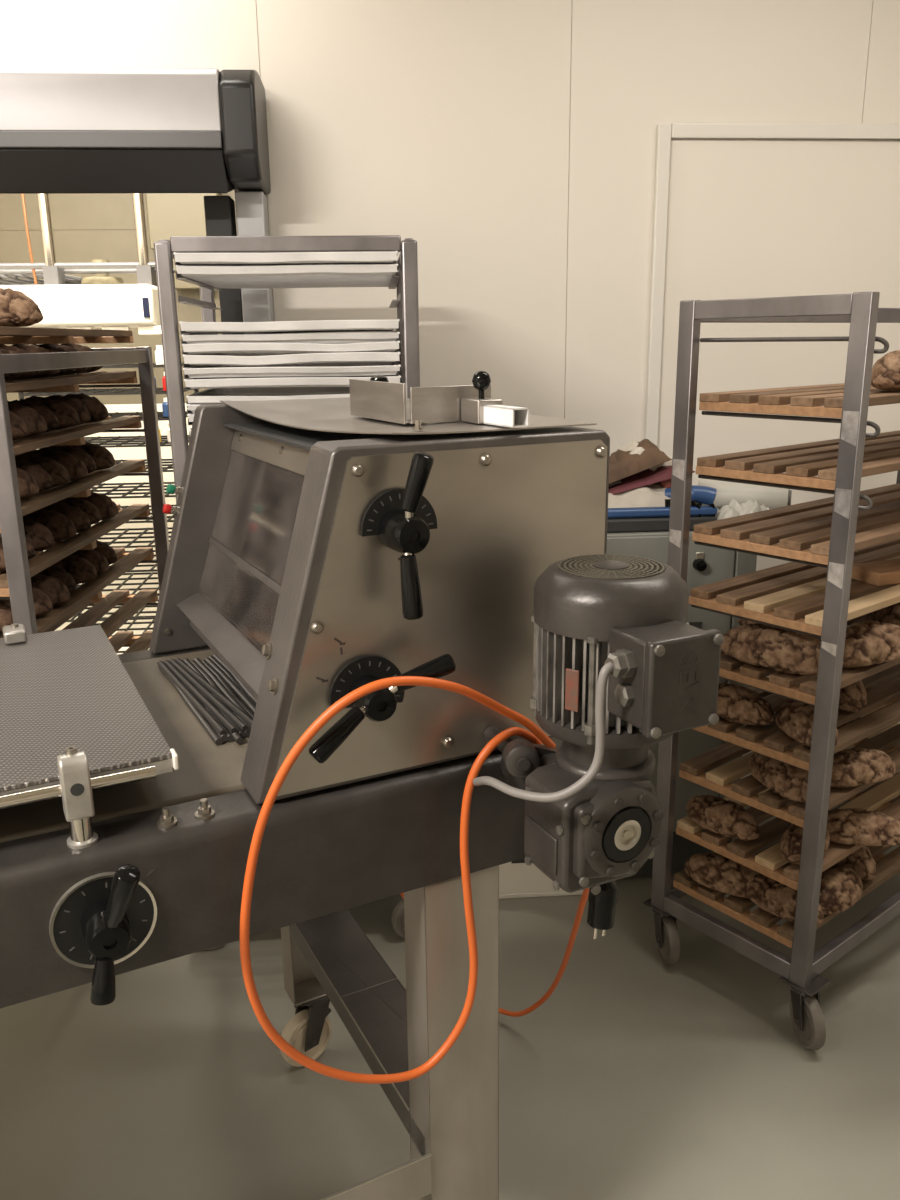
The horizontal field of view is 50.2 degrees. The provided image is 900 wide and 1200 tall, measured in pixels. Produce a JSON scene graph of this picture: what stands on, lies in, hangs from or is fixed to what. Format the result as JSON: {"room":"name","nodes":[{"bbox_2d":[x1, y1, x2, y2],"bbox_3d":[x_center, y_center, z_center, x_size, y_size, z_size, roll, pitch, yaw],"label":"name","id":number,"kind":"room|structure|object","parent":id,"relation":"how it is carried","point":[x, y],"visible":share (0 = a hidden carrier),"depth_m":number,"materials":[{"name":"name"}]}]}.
{"room":"commercial bakery","nodes":[
{"label":"commercial bakery","id":0,"kind":"room"},
{"bbox_2d":[0,190,236,404],"bbox_3d":[-0.355,-1.528,5.844,6.600,3.000,0.100,-2,15,-4],"label":"wall","id":1,"kind":"structure","parent":0,"point":[85,227],"depth_m":5.51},
{"bbox_2d":[43,403,191,597],"bbox_3d":[-0.339,-0.641,6.012,6.600,1.200,0.040,-2,15,-4],"label":"trim","id":2,"kind":"structure","parent":1,"relation":"attached to","point":[125,453],"depth_m":5.85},
{"bbox_2d":[145,193,220,289],"bbox_3d":[-1.500,-2.085,5.469,0.400,0.600,0.120,-2,15,-4],"label":"wall panel","id":3,"kind":"object","parent":1,"relation":"attached to","point":[169,215],"visible":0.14,"depth_m":5.39,"materials":[{"name":"paint"}]},
{"bbox_2d":[0,598,899,1199],"bbox_3d":[-0.046,0.969,2.543,6.600,0.100,9.600,-2,15,-4],"label":"floor","id":4,"kind":"structure","parent":0,"point":[640,1076],"depth_m":2.08,"materials":[{"name":"concrete"}]},
{"bbox_2d":[0,347,168,646],"bbox_3d":[-1.177,0.109,2.634,0.670,1.540,1.066,-1,15,0],"label":"rack","id":5,"kind":"object","parent":4,"relation":"on","point":[12,533],"visible":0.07,"depth_m":2.16,"materials":[{"name":"metal"}]},
{"bbox_2d":[0,326,133,344],"bbox_3d":[-1.207,-0.663,2.424,0.502,0.036,1.010,-1,15,0],"label":"slatted shelf","id":6,"kind":"object","parent":5,"relation":"on","point":[8,335],"visible":1,"depth_m":2.41,"materials":[{"name":"brown wood"}]},
{"bbox_2d":[0,288,42,326],"bbox_3d":[-1.081,-0.687,2.262,0.238,0.092,0.114,0,15,4],"label":"bread loaf","id":7,"kind":"object","parent":6,"relation":"on","point":[17,309],"visible":0.97,"depth_m":2.23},
{"bbox_2d":[5,371,137,392],"bbox_3d":[-1.206,-0.548,2.455,0.502,0.036,1.010,-1,15,0],"label":"slatted shelf","id":8,"kind":"object","parent":5,"relation":"on","point":[64,383],"visible":0.66,"depth_m":2.44,"materials":[{"name":"brown wood"}]},
{"bbox_2d":[4,344,60,378],"bbox_3d":[-1.064,-0.582,2.342,0.218,0.084,0.110,0,15,2],"label":"bread loaf","id":9,"kind":"object","parent":8,"relation":"on","point":[29,348],"visible":0.34,"depth_m":2.33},
{"bbox_2d":[0,459,145,532],"bbox_3d":[-1.202,-0.287,2.526,0.502,0.036,1.010,-1,15,0],"label":"slatted shelf","id":10,"kind":"object","parent":5,"relation":"on","point":[81,487],"visible":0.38,"depth_m":2.51,"materials":[{"name":"brown wood"}]},
{"bbox_2d":[16,468,38,499],"bbox_3d":[-1.067,-0.268,2.216,0.218,0.084,0.110,-3,15,-9],"label":"bread loaf","id":11,"kind":"object","parent":10,"relation":"on","point":[28,486],"visible":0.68,"depth_m":2.21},
{"bbox_2d":[15,459,53,491],"bbox_3d":[-1.074,-0.297,2.324,0.218,0.084,0.106,-3,15,-7],"label":"bread loaf","id":12,"kind":"object","parent":10,"relation":"on","point":[42,477],"visible":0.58,"depth_m":2.31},
{"bbox_2d":[15,454,69,486],"bbox_3d":[-1.070,-0.323,2.416,0.221,0.087,0.106,0,15,4],"label":"bread loaf","id":13,"kind":"object","parent":10,"relation":"on","point":[57,471],"visible":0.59,"depth_m":2.39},
{"bbox_2d":[21,450,87,480],"bbox_3d":[-1.065,-0.352,2.527,0.218,0.084,0.110,1,15,7],"label":"bread loaf","id":14,"kind":"object","parent":10,"relation":"on","point":[76,469],"visible":0.41,"depth_m":2.50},
{"bbox_2d":[35,445,95,473],"bbox_3d":[-1.079,-0.381,2.634,0.218,0.084,0.106,-1,15,0],"label":"bread loaf","id":15,"kind":"object","parent":10,"relation":"on","point":[86,458],"visible":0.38,"depth_m":2.61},
{"bbox_2d":[48,442,114,470],"bbox_3d":[-1.066,-0.409,2.735,0.221,0.087,0.106,0,15,4],"label":"bread loaf","id":16,"kind":"object","parent":10,"relation":"on","point":[103,458],"visible":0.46,"depth_m":2.71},
{"bbox_2d":[0,504,149,596],"bbox_3d":[-1.200,-0.152,2.562,0.502,0.036,1.009,-1,15,0],"label":"slatted shelf","id":17,"kind":"object","parent":5,"relation":"on","point":[85,540],"visible":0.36,"depth_m":2.50,"materials":[{"name":"brown wood"}]},
{"bbox_2d":[23,518,54,550],"bbox_3d":[-1.079,-0.161,2.352,0.221,0.087,0.106,1,15,8],"label":"bread loaf","id":18,"kind":"object","parent":17,"relation":"on","point":[40,536],"visible":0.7,"depth_m":2.33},
{"bbox_2d":[23,510,76,541],"bbox_3d":[-1.072,-0.187,2.455,0.218,0.084,0.110,-2,15,-6],"label":"bread loaf","id":19,"kind":"object","parent":17,"relation":"on","point":[59,524],"visible":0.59,"depth_m":2.44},
{"bbox_2d":[34,503,90,532],"bbox_3d":[-1.066,-0.217,2.563,0.218,0.084,0.106,0,15,1],"label":"bread loaf","id":20,"kind":"object","parent":17,"relation":"on","point":[79,518],"visible":0.34,"depth_m":2.54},
{"bbox_2d":[56,497,101,523],"bbox_3d":[-1.080,-0.246,2.669,0.221,0.087,0.106,1,15,6],"label":"bread loaf","id":21,"kind":"object","parent":17,"relation":"on","point":[92,512],"visible":0.27,"depth_m":2.64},
{"bbox_2d":[75,492,118,519],"bbox_3d":[-1.064,-0.270,2.760,0.218,0.084,0.110,1,15,8],"label":"bread loaf","id":22,"kind":"object","parent":17,"relation":"on","point":[108,509],"visible":0.27,"depth_m":2.73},
{"bbox_2d":[0,547,153,635],"bbox_3d":[-1.199,-0.017,2.599,0.502,0.036,1.010,-1,15,0],"label":"slatted shelf","id":23,"kind":"object","parent":5,"relation":"on","point":[91,590],"visible":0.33,"depth_m":2.60,"materials":[{"name":"brown wood"}]},
{"bbox_2d":[0,600,12,633],"bbox_3d":[-1.071,0.033,2.175,0.218,0.084,0.106,1,15,5],"label":"bread loaf","id":24,"kind":"object","parent":23,"relation":"on","point":[6,618],"visible":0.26,"depth_m":2.14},
{"bbox_2d":[5,587,52,615],"bbox_3d":[-1.062,0.003,2.285,0.221,0.087,0.106,-2,15,-4],"label":"bread loaf","id":25,"kind":"object","parent":23,"relation":"on","point":[43,604],"visible":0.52,"depth_m":2.28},
{"bbox_2d":[0,565,75,591],"bbox_3d":[-1.077,-0.052,2.491,0.218,0.084,0.106,0,15,3],"label":"bread loaf","id":26,"kind":"object","parent":23,"relation":"on","point":[57,572],"visible":0.33,"depth_m":2.46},
{"bbox_2d":[31,574,69,605],"bbox_3d":[-1.058,-0.023,2.383,0.218,0.084,0.110,0,15,2],"label":"bread loaf","id":27,"kind":"object","parent":23,"relation":"on","point":[53,587],"visible":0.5,"depth_m":2.36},
{"bbox_2d":[28,555,96,583],"bbox_3d":[-1.070,-0.081,2.594,0.221,0.087,0.106,-3,15,-8],"label":"bread loaf","id":28,"kind":"object","parent":23,"relation":"on","point":[81,570],"visible":0.35,"depth_m":2.58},
{"bbox_2d":[34,549,108,574],"bbox_3d":[-1.071,-0.107,2.692,0.218,0.084,0.110,-1,15,0],"label":"bread loaf","id":29,"kind":"object","parent":23,"relation":"on","point":[94,557],"visible":0.29,"depth_m":2.67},
{"bbox_2d":[13,416,141,454],"bbox_3d":[-1.204,-0.418,2.490,0.502,0.036,1.010,-1,15,0],"label":"slatted shelf","id":30,"kind":"object","parent":5,"relation":"on","point":[75,435],"visible":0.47,"depth_m":2.48,"materials":[{"name":"brown wood"}]},
{"bbox_2d":[9,411,28,440],"bbox_3d":[-1.074,-0.398,2.177,0.221,0.087,0.106,-2,15,-4],"label":"bread loaf","id":31,"kind":"object","parent":30,"relation":"on","point":[19,429],"visible":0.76,"depth_m":2.17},
{"bbox_2d":[8,403,46,437],"bbox_3d":[-1.071,-0.422,2.271,0.218,0.084,0.110,-2,15,-6],"label":"bread loaf","id":32,"kind":"object","parent":30,"relation":"on","point":[36,424],"visible":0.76,"depth_m":2.26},
{"bbox_2d":[8,400,58,431],"bbox_3d":[-1.083,-0.453,2.381,0.218,0.084,0.106,-3,15,-7],"label":"bread loaf","id":33,"kind":"object","parent":30,"relation":"on","point":[50,418],"visible":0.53,"depth_m":2.37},
{"bbox_2d":[10,397,79,429],"bbox_3d":[-1.072,-0.481,2.484,0.221,0.087,0.106,-1,15,1],"label":"bread loaf","id":34,"kind":"object","parent":30,"relation":"on","point":[67,417],"visible":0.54,"depth_m":2.46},
{"bbox_2d":[23,395,89,424],"bbox_3d":[-1.084,-0.508,2.588,0.218,0.084,0.110,0,15,2],"label":"bread loaf","id":35,"kind":"object","parent":30,"relation":"on","point":[82,411],"visible":0.31,"depth_m":2.57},
{"bbox_2d":[48,393,108,422],"bbox_3d":[-1.068,-0.537,2.691,0.218,0.084,0.106,-2,15,-4],"label":"bread loaf","id":36,"kind":"object","parent":30,"relation":"on","point":[97,410],"visible":0.41,"depth_m":2.67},
{"bbox_2d":[0,589,157,637],"bbox_3d":[-1.197,0.118,2.636,0.502,0.036,1.010,-1,15,0],"label":"slatted shelf","id":37,"kind":"object","parent":5,"relation":"on","point":[133,604],"visible":0.28,"depth_m":2.89,"materials":[{"name":"brown wood"}]},
{"bbox_2d":[108,631,151,653],"bbox_3d":[-1.195,0.253,2.672,0.502,0.036,1.010,-1,15,0],"label":"slatted shelf","id":38,"kind":"object","parent":5,"relation":"on","point":[139,643],"visible":0.11,"depth_m":3.06,"materials":[{"name":"brown wood"}]},
{"bbox_2d":[12,344,198,652],"bbox_3d":[-1.417,-0.327,4.216,0.640,1.560,0.419,-2,15,-4],"label":"wire rack","id":39,"kind":"object","parent":4,"relation":"on","point":[140,440],"visible":0.23,"depth_m":4.17,"materials":[{"name":"silver"}]},
{"bbox_2d":[23,387,189,395],"bbox_3d":[-1.424,-0.883,4.065,0.626,0.010,0.408,-2,15,-4],"label":"wire shelf","id":40,"kind":"object","parent":39,"relation":"attached to","point":[114,391],"depth_m":3.96,"materials":[{"name":"black"}]},
{"bbox_2d":[67,599,158,621],"bbox_3d":[-1.413,0.029,4.312,0.626,0.010,0.408,-2,15,-4],"label":"wire shelf","id":41,"kind":"object","parent":39,"relation":"attached to","point":[141,611],"depth_m":4.20,"materials":[{"name":"black"}]},
{"bbox_2d":[75,572,159,595],"bbox_3d":[-1.414,-0.072,4.285,0.626,0.010,0.408,-2,15,-4],"label":"wire shelf","id":42,"kind":"object","parent":39,"relation":"attached to","point":[145,579],"depth_m":4.28,"materials":[{"name":"black"}]},
{"bbox_2d":[63,527,172,547],"bbox_3d":[-1.417,-0.275,4.230,0.626,0.010,0.408,-2,15,-4],"label":"wire shelf","id":43,"kind":"object","parent":39,"relation":"attached to","point":[140,536],"depth_m":4.22,"materials":[{"name":"black"}]},
{"bbox_2d":[92,616,154,635],"bbox_3d":[-1.411,0.131,4.340,0.626,0.010,0.408,-2,15,-4],"label":"wire shelf","id":44,"kind":"object","parent":39,"relation":"attached to","point":[128,628],"depth_m":4.41,"materials":[{"name":"black"}]},
{"bbox_2d":[90,482,175,498],"bbox_3d":[-1.419,-0.477,4.175,0.626,0.010,0.408,-2,15,-4],"label":"wire shelf","id":45,"kind":"object","parent":39,"relation":"attached to","point":[140,485],"depth_m":4.17,"materials":[{"name":"black"}]},
{"bbox_2d":[110,550,156,571],"bbox_3d":[-1.415,-0.173,4.257,0.626,0.010,0.408,-2,15,-4],"label":"wire shelf","id":46,"kind":"object","parent":39,"relation":"attached to","point":[152,569],"depth_m":4.13,"materials":[{"name":"black"}]},
{"bbox_2d":[95,505,175,523],"bbox_3d":[-1.418,-0.376,4.202,0.626,0.010,0.408,-2,15,-4],"label":"wire shelf","id":47,"kind":"object","parent":39,"relation":"attached to","point":[123,507],"depth_m":4.02,"materials":[{"name":"black"}]},
{"bbox_2d":[85,435,188,447],"bbox_3d":[-1.422,-0.680,4.120,0.626,0.010,0.408,-2,15,-4],"label":"wire shelf","id":48,"kind":"object","parent":39,"relation":"attached to","point":[140,440],"depth_m":4.12,"materials":[{"name":"black"}]},
{"bbox_2d":[102,363,182,367],"bbox_3d":[-1.426,-0.984,4.037,0.626,0.010,0.408,-2,15,-4],"label":"wire shelf","id":49,"kind":"object","parent":39,"relation":"attached to","point":[133,365],"depth_m":3.86,"materials":[{"name":"silver"}]},
{"bbox_2d":[116,459,172,472],"bbox_3d":[-1.421,-0.579,4.147,0.626,0.010,0.408,-2,15,-4],"label":"wire shelf","id":50,"kind":"object","parent":39,"relation":"attached to","point":[164,460],"depth_m":4.16,"materials":[{"name":"black"}]},
{"bbox_2d":[108,411,187,420],"bbox_3d":[-1.423,-0.781,4.092,0.626,0.010,0.408,-2,15,-4],"label":"wire shelf","id":51,"kind":"object","parent":39,"relation":"attached to","point":[160,414],"depth_m":4.18,"materials":[{"name":"black"}]},
{"bbox_2d":[154,235,419,949],"bbox_3d":[-0.390,-0.007,2.584,0.663,1.772,0.583,-2,15,-4],"label":"rack","id":52,"kind":"object","parent":4,"relation":"on","point":[405,280],"visible":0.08,"depth_m":2.13,"materials":[{"name":"metal"}]},
{"bbox_2d":[186,387,349,404],"bbox_3d":[-0.372,-0.523,2.432,0.483,0.026,0.532,-2,15,-4],"label":"baking tray","id":53,"kind":"object","parent":52,"relation":"in","point":[214,395],"visible":0.56,"depth_m":2.55,"materials":[{"name":"metal"}]},
{"bbox_2d":[173,251,397,265],"bbox_3d":[-0.375,-0.815,2.346,0.483,0.024,0.544,-2,15,-4],"label":"baking tray","id":54,"kind":"object","parent":52,"relation":"in","point":[292,258],"visible":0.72,"depth_m":2.09,"materials":[{"name":"metal"}]},
{"bbox_2d":[176,264,397,288],"bbox_3d":[-0.375,-0.791,2.359,0.483,0.025,0.533,-2,15,-4],"label":"baking tray","id":55,"kind":"object","parent":52,"relation":"on","point":[363,275],"visible":0.96,"depth_m":2.13,"materials":[{"name":"metal"}]},
{"bbox_2d":[179,319,399,333],"bbox_3d":[-0.373,-0.676,2.385,0.483,0.025,0.542,-2,15,-4],"label":"baking tray","id":56,"kind":"object","parent":52,"relation":"in","point":[316,326],"visible":1,"depth_m":2.13,"materials":[{"name":"metal"}]},
{"bbox_2d":[181,332,399,343],"bbox_3d":[-0.373,-0.652,2.398,0.483,0.024,0.530,-2,15,-4],"label":"baking tray","id":57,"kind":"object","parent":52,"relation":"in","point":[312,337],"visible":0.91,"depth_m":2.15,"materials":[{"name":"metal"}]},
{"bbox_2d":[182,341,399,353],"bbox_3d":[-0.373,-0.632,2.402,0.483,0.027,0.533,-2,15,-4],"label":"baking tray","id":58,"kind":"object","parent":52,"relation":"in","point":[372,346],"visible":0.96,"depth_m":2.15,"materials":[{"name":"metal"}]},
{"bbox_2d":[183,350,399,365],"bbox_3d":[-0.372,-0.608,2.407,0.483,0.028,0.536,-2,15,-4],"label":"baking tray","id":59,"kind":"object","parent":52,"relation":"in","point":[236,359],"visible":0.91,"depth_m":2.15,"materials":[{"name":"metal"}]},
{"bbox_2d":[183,361,400,377],"bbox_3d":[-0.372,-0.581,2.409,0.483,0.024,0.546,-2,15,-4],"label":"baking tray","id":60,"kind":"object","parent":52,"relation":"in","point":[332,368],"visible":0.88,"depth_m":2.16,"materials":[{"name":"metal"}]},
{"bbox_2d":[184,371,400,388],"bbox_3d":[-0.372,-0.558,2.416,0.483,0.024,0.544,-2,15,-4],"label":"baking tray","id":61,"kind":"object","parent":52,"relation":"on","point":[275,381],"visible":0.69,"depth_m":2.16,"materials":[{"name":"metal"}]},
{"bbox_2d":[0,371,723,1199],"bbox_3d":[-0.819,0.515,1.181,2.138,1.509,1.066,-8,17,-26],"label":"machine","id":62,"kind":"object","parent":4,"relation":"on","point":[321,550],"visible":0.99,"depth_m":1.23,"materials":[{"name":"grey paint"}]},
{"bbox_2d":[240,676,617,1083],"bbox_3d":[0.032,0.540,1.653,0.461,1.144,0.974,1,15,6],"label":"power cable","id":63,"kind":"object","parent":62,"relation":"hanging from","point":[601,906],"visible":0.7,"depth_m":1.24,"materials":[{"name":"orange plastic"}]},
{"bbox_2d":[593,560,628,569],"bbox_3d":[0.190,-0.041,1.132,0.042,0.004,0.042,-8,17,-26],"label":"grille","id":64,"kind":"object","parent":62,"relation":"attached to","point":[597,564],"depth_m":1.13,"materials":[{"name":"metal"}]},
{"bbox_2d":[557,554,665,579],"bbox_3d":[0.190,-0.040,1.133,0.126,0.001,0.126,-8,17,-26],"label":"fan grille","id":65,"kind":"object","parent":62,"relation":"attached to","point":[597,566],"depth_m":1.12,"materials":[{"name":"grey"}]},
{"bbox_2d":[499,531,756,898],"bbox_3d":[0.518,0.268,2.910,0.980,1.046,0.554,-2,15,-4],"label":"base cabinet","id":66,"kind":"object","parent":4,"relation":"on","point":[706,564],"visible":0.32,"depth_m":2.70,"materials":[{"name":"grey metal"}]},
{"bbox_2d":[607,504,716,532],"bbox_3d":[0.479,-0.264,2.760,0.455,0.062,0.420,-2,15,-4],"label":"tray table","id":67,"kind":"object","parent":66,"relation":"on","point":[645,519],"visible":0.22,"depth_m":2.57,"materials":[{"name":"blue plastic"}]},
{"bbox_2d":[608,480,670,507],"bbox_3d":[0.506,-0.310,2.677,0.308,0.070,0.220,-2,15,-4],"label":"sack","id":68,"kind":"object","parent":67,"relation":"on","point":[652,495],"visible":0.35,"depth_m":2.58,"materials":[{"name":"paper"}]},
{"bbox_2d":[608,465,694,494],"bbox_3d":[0.506,-0.341,2.679,0.311,0.101,0.200,-2,15,-4],"label":"folded cloth","id":69,"kind":"object","parent":68,"relation":"on","point":[646,477],"visible":0.28,"depth_m":2.59,"materials":[{"name":"red"}]},
{"bbox_2d":[609,439,671,483],"bbox_3d":[0.475,-0.378,2.646,0.230,0.130,0.180,-2,15,-4],"label":"folded cloth","id":70,"kind":"object","parent":69,"relation":"on","point":[622,464],"visible":0.6,"depth_m":2.57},
{"bbox_2d":[615,439,672,470],"bbox_3d":[0.550,-0.391,2.680,0.154,0.109,0.170,-2,15,-4],"label":"folded cloth","id":71,"kind":"object","parent":69,"relation":"on","point":[632,445],"visible":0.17,"depth_m":2.63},
{"bbox_2d":[607,516,716,532],"bbox_3d":[0.477,-0.248,2.749,0.450,0.036,0.390,-2,15,-4],"label":"tray","id":72,"kind":"object","parent":67,"relation":"on","point":[616,524],"depth_m":2.56,"materials":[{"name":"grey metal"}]},
{"bbox_2d":[660,479,716,516],"bbox_3d":[0.644,-0.285,2.602,0.155,0.137,0.089,4,16,17],"label":"tool","id":73,"kind":"object","parent":67,"relation":"on","point":[700,495],"visible":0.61,"depth_m":2.58,"materials":[{"name":"blue plastic"}]},
{"bbox_2d":[715,497,769,519],"bbox_3d":[0.798,-0.237,2.611,0.174,0.079,0.140,-2,15,-4],"label":"plastic sheet","id":74,"kind":"object","parent":66,"relation":"on","point":[734,508],"visible":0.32,"depth_m":2.58,"materials":[{"name":"grey"}]},
{"bbox_2d":[698,478,791,509],"bbox_3d":[0.843,-0.293,2.756,0.256,0.110,0.110,5,16,20],"label":"roll","id":75,"kind":"object","parent":66,"relation":"on","point":[771,497],"visible":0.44,"depth_m":2.71,"materials":[{"name":"paper"}]},
{"bbox_2d":[643,291,899,1049],"bbox_3d":[1.066,0.093,2.427,1.107,1.625,0.515,-13,19,-37],"label":"rack","id":76,"kind":"object","parent":4,"relation":"on","point":[801,971],"visible":0.65,"depth_m":2.08,"materials":[{"name":"metal"}]},
{"bbox_2d":[673,772,899,947],"bbox_3d":[1.067,0.652,2.600,1.020,0.036,0.347,-13,19,-37],"label":"slatted shelf","id":77,"kind":"object","parent":76,"relation":"on","point":[887,866],"visible":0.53,"depth_m":2.34,"materials":[{"name":"brown wood"}]},
{"bbox_2d":[684,853,760,897],"bbox_3d":[0.671,0.664,2.347,0.210,0.082,0.103,10,19,36],"label":"bread loaf","id":78,"kind":"object","parent":77,"relation":"on","point":[715,871],"visible":0.78,"depth_m":2.32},
{"bbox_2d":[748,874,823,924],"bbox_3d":[0.778,0.693,2.245,0.096,0.078,0.200,-12,19,-35],"label":"bread loaf","id":79,"kind":"object","parent":77,"relation":"on","point":[774,897],"visible":0.62,"depth_m":2.22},
{"bbox_2d":[819,867,862,914],"bbox_3d":[0.911,0.681,2.273,0.191,0.083,0.098,-13,19,-37],"label":"bread loaf","id":80,"kind":"object","parent":77,"relation":"on","point":[841,888],"visible":0.72,"depth_m":2.23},
{"bbox_2d":[835,846,875,879],"bbox_3d":[1.014,0.633,2.452,0.100,0.079,0.230,0,15,1],"label":"bread loaf","id":81,"kind":"object","parent":77,"relation":"on","point":[861,861],"visible":0.41,"depth_m":2.37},
{"bbox_2d":[676,723,899,890],"bbox_3d":[1.065,0.509,2.561,1.020,0.036,0.347,-13,19,-37],"label":"slatted shelf","id":82,"kind":"object","parent":76,"relation":"on","point":[769,862],"visible":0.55,"depth_m":2.31,"materials":[{"name":"brown wood"}]},
{"bbox_2d":[686,794,759,840],"bbox_3d":[0.658,0.519,2.325,0.096,0.078,0.200,-13,19,-37],"label":"bread loaf","id":83,"kind":"object","parent":82,"relation":"on","point":[728,818],"visible":1,"depth_m":2.29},
{"bbox_2d":[780,823,829,863],"bbox_3d":[0.822,0.544,2.216,0.098,0.083,0.191,10,19,35],"label":"bread loaf","id":84,"kind":"object","parent":82,"relation":"on","point":[791,839],"visible":0.51,"depth_m":2.17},
{"bbox_2d":[827,808,899,845],"bbox_3d":[0.966,0.531,2.264,0.230,0.079,0.100,2,15,9],"label":"bread loaf","id":85,"kind":"object","parent":82,"relation":"on","point":[856,826],"visible":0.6,"depth_m":2.23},
{"bbox_2d":[679,677,899,827],"bbox_3d":[1.063,0.360,2.521,1.019,0.036,0.347,-13,19,-37],"label":"slatted shelf","id":86,"kind":"object","parent":76,"relation":"on","point":[746,790],"visible":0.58,"depth_m":2.29,"materials":[{"name":"brown wood"}]},
{"bbox_2d":[748,753,807,802],"bbox_3d":[0.756,0.393,2.192,0.100,0.079,0.230,-6,16,-18],"label":"bread loaf","id":87,"kind":"object","parent":86,"relation":"on","point":[789,781],"visible":0.59,"depth_m":2.14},
{"bbox_2d":[831,747,895,787],"bbox_3d":[0.936,0.381,2.221,0.210,0.082,0.103,-5,16,-16],"label":"bread loaf","id":88,"kind":"object","parent":86,"relation":"on","point":[852,767],"visible":0.72,"depth_m":2.19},
{"bbox_2d":[689,539,899,635],"bbox_3d":[1.058,-0.063,2.406,1.019,0.036,0.347,-13,19,-37],"label":"slatted shelf","id":89,"kind":"object","parent":76,"relation":"on","point":[795,591],"visible":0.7,"depth_m":2.19,"materials":[{"name":"brown wood"}]},
{"bbox_2d":[851,559,899,585],"bbox_3d":[1.100,-0.073,2.309,0.280,0.032,0.100,-7,16,-21],"label":"wooden board","id":90,"kind":"object","parent":89,"relation":"on","point":[885,572],"visible":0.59,"depth_m":2.25,"materials":[{"name":"brown wood"}]},
{"bbox_2d":[692,483,899,564],"bbox_3d":[1.056,-0.208,2.367,1.020,0.036,0.347,-13,19,-37],"label":"slatted shelf","id":91,"kind":"object","parent":76,"relation":"on","point":[797,528],"visible":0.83,"depth_m":2.15,"materials":[{"name":"brown wood"}]},
{"bbox_2d":[692,663,899,770],"bbox_3d":[1.061,0.230,2.485,1.020,0.036,0.347,-13,19,-37],"label":"slatted shelf","id":92,"kind":"object","parent":76,"relation":"on","point":[778,746],"visible":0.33,"depth_m":2.22,"materials":[{"name":"brown wood"}]},
{"bbox_2d":[717,683,774,725],"bbox_3d":[0.668,0.238,2.243,0.098,0.083,0.191,-15,21,-42],"label":"bread loaf","id":93,"kind":"object","parent":92,"relation":"on","point":[735,703],"visible":0.73,"depth_m":2.19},
{"bbox_2d":[774,698,838,746],"bbox_3d":[0.789,0.266,2.139,0.103,0.082,0.210,-3,15,-9],"label":"bread loaf","id":94,"kind":"object","parent":92,"relation":"on","point":[795,718],"visible":0.59,"depth_m":2.11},
{"bbox_2d":[838,680,866,711],"bbox_3d":[0.962,0.212,2.335,0.096,0.078,0.200,4,16,16],"label":"bread loaf","id":95,"kind":"object","parent":92,"relation":"on","point":[853,697],"visible":0.47,"depth_m":2.26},
{"bbox_2d":[696,430,899,489],"bbox_3d":[1.054,-0.354,2.327,1.020,0.036,0.347,-13,19,-37],"label":"slatted shelf","id":96,"kind":"object","parent":76,"relation":"on","point":[801,463],"visible":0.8,"depth_m":2.09,"materials":[{"name":"brown wood"}]},
{"bbox_2d":[699,383,899,417],"bbox_3d":[1.052,-0.490,2.290,1.020,0.036,0.347,-13,19,-37],"label":"slatted shelf","id":97,"kind":"object","parent":76,"relation":"on","point":[826,400],"visible":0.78,"depth_m":2.00,"materials":[{"name":"brown wood"}]},
{"bbox_2d":[871,350,899,390],"bbox_3d":[0.983,-0.501,2.095,0.108,0.088,0.225,12,20,39],"label":"bread loaf","id":98,"kind":"object","parent":97,"relation":"on","point":[885,376],"visible":0.95,"depth_m":2.02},
{"bbox_2d":[719,614,899,704],"bbox_3d":[1.060,0.084,2.446,1.019,0.036,0.347,-13,19,-37],"label":"slatted shelf","id":99,"kind":"object","parent":76,"relation":"on","point":[783,683],"visible":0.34,"depth_m":2.12,"materials":[{"name":"brown wood"}]},
{"bbox_2d":[721,623,820,674],"bbox_3d":[0.720,0.104,2.137,0.273,0.094,0.119,14,21,42],"label":"bread loaf","id":100,"kind":"object","parent":99,"relation":"on","point":[757,644],"visible":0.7,"depth_m":2.09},
{"bbox_2d":[843,621,899,667],"bbox_3d":[0.934,0.094,2.159,0.250,0.097,0.122,-6,16,-20],"label":"bread loaf","id":101,"kind":"object","parent":99,"relation":"on","point":[867,643],"visible":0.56,"depth_m":2.11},
{"bbox_2d":[866,602,899,626],"bbox_3d":[1.096,0.036,2.375,0.114,0.092,0.238,2,15,11],"label":"bread loaf","id":102,"kind":"object","parent":99,"relation":"on","point":[890,614],"visible":0.34,"depth_m":2.31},
{"bbox_2d":[0,0,899,778],"bbox_3d":[-0.138,-0.776,3.062,6.600,3.000,0.120,-2,15,-4],"label":"wall","id":103,"kind":"structure","parent":0,"point":[514,141],"depth_m":2.86,"materials":[{"name":"paint"}]},
{"bbox_2d":[0,67,275,353],"bbox_3d":[-1.659,-0.317,2.844,2.308,2.265,0.310,-2,15,-4],"label":"roller door","id":104,"kind":"structure","parent":103,"relation":"in","point":[64,130],"depth_m":2.52,"materials":[{"name":"grey"}]},
{"bbox_2d":[645,122,899,446],"bbox_3d":[1.253,-0.400,3.199,1.239,2.168,0.022,-2,15,-4],"label":"trim","id":105,"kind":"structure","parent":103,"relation":"attached to","point":[668,131],"depth_m":2.91,"materials":[{"name":"white plastic"}]},
{"bbox_2d":[658,140,899,777],"bbox_3d":[1.251,-0.385,3.210,1.149,2.112,0.008,-2,15,-4],"label":"door","id":106,"kind":"structure","parent":103,"relation":"in","point":[747,218],"depth_m":3.00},
{"bbox_3d":[-0.084,-2.023,1.732,6.600,0.100,9.600,-2,15,-4],"label":"ceiling","id":107,"kind":"structure","parent":0,"visible":0},
{"bbox_2d":[0,193,174,334],"bbox_3d":[-2.077,-1.843,4.063,1.740,1.413,0.506,-2,15,-4],"label":"shelf","id":108,"kind":"object","parent":107,"relation":"hanging from","point":[101,300],"visible":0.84,"depth_m":4.04,"materials":[{"name":"white metal"}]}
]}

